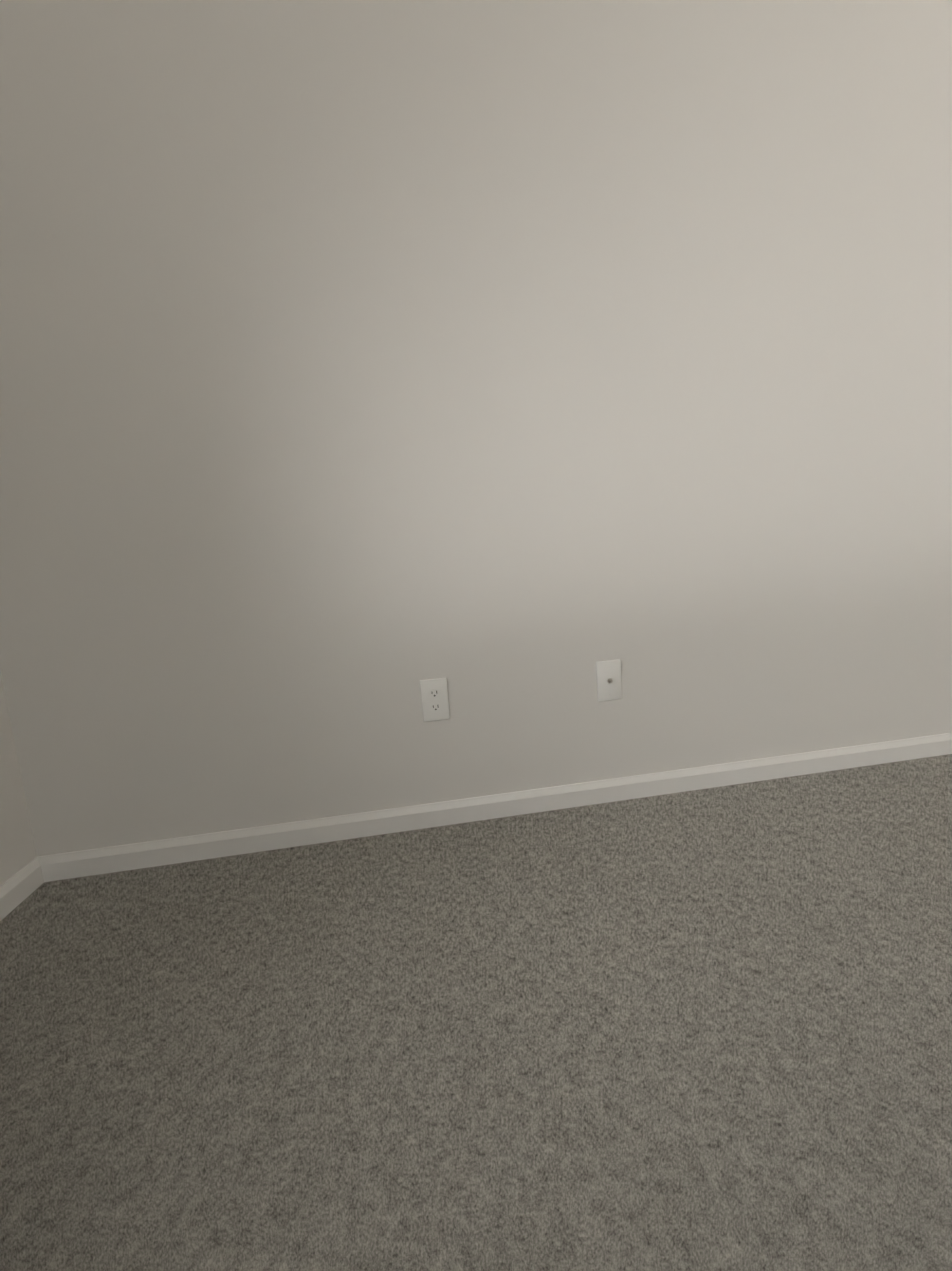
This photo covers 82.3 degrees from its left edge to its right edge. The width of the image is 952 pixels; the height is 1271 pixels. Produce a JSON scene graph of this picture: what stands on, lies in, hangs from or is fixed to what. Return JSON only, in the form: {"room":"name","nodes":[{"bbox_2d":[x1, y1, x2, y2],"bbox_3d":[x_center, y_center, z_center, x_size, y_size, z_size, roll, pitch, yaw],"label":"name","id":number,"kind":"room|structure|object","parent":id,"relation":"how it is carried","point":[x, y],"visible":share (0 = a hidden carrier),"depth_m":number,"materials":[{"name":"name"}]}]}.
{"room":"empty carpeted room","nodes":[
{"label":"empty carpeted room","id":0,"kind":"room"},
{"bbox_2d":[0,672,36,885],"bbox_3d":[-0.957,-0.267,-0.948,0.120,2.440,4.450,-5,8,-8],"label":"wall","id":1,"kind":"structure","parent":0,"point":[17,849],"depth_m":1.33,"materials":[{"name":"paint"}]},
{"bbox_2d":[0,856,47,920],"bbox_3d":[-0.803,0.882,-0.762,0.014,0.095,4.410,-5,8,-8],"label":"baseboard","id":2,"kind":"structure","parent":1,"relation":"attached to","point":[23,884],"depth_m":1.32,"materials":[{"name":"white wood"}]},
{"bbox_2d":[0,754,951,1270],"bbox_3d":[1.932,0.684,-0.412,5.540,0.090,4.450,-5,8,-8],"label":"floor","id":3,"kind":"structure","parent":0,"point":[704,1030],"depth_m":0.82,"materials":[{"name":"carpet"}]},
{"bbox_2d":[0,0,951,855],"bbox_3d":[1.500,-0.963,1.647,5.780,2.740,0.120,-5,8,-8],"label":"wall","id":4,"kind":"structure","parent":0,"point":[512,372],"depth_m":1.41,"materials":[{"name":"paint"}]},
{"bbox_2d":[420,678,449,721],"bbox_3d":[-0.112,0.176,1.490,0.072,0.116,0.008,-5,8,-8],"label":"electrical outlet","id":5,"kind":"object","parent":4,"relation":"attached to","point":[434,697],"visible":1,"depth_m":1.49,"materials":[{"name":"white plastic"}]},
{"bbox_2d":[40,733,951,881],"bbox_3d":[0.225,0.485,1.575,2.670,0.095,0.014,-5,8,-8],"label":"baseboard","id":6,"kind":"structure","parent":4,"relation":"attached to","point":[104,860],"depth_m":1.54,"materials":[{"name":"white wood"}]},
{"bbox_2d":[596,659,621,701],"bbox_3d":[0.382,0.130,1.551,0.072,0.116,0.017,-5,8,-8],"label":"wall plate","id":7,"kind":"object","parent":4,"relation":"attached to","point":[608,675],"visible":1,"depth_m":1.55,"materials":[{"name":"white plastic"}]}
]}

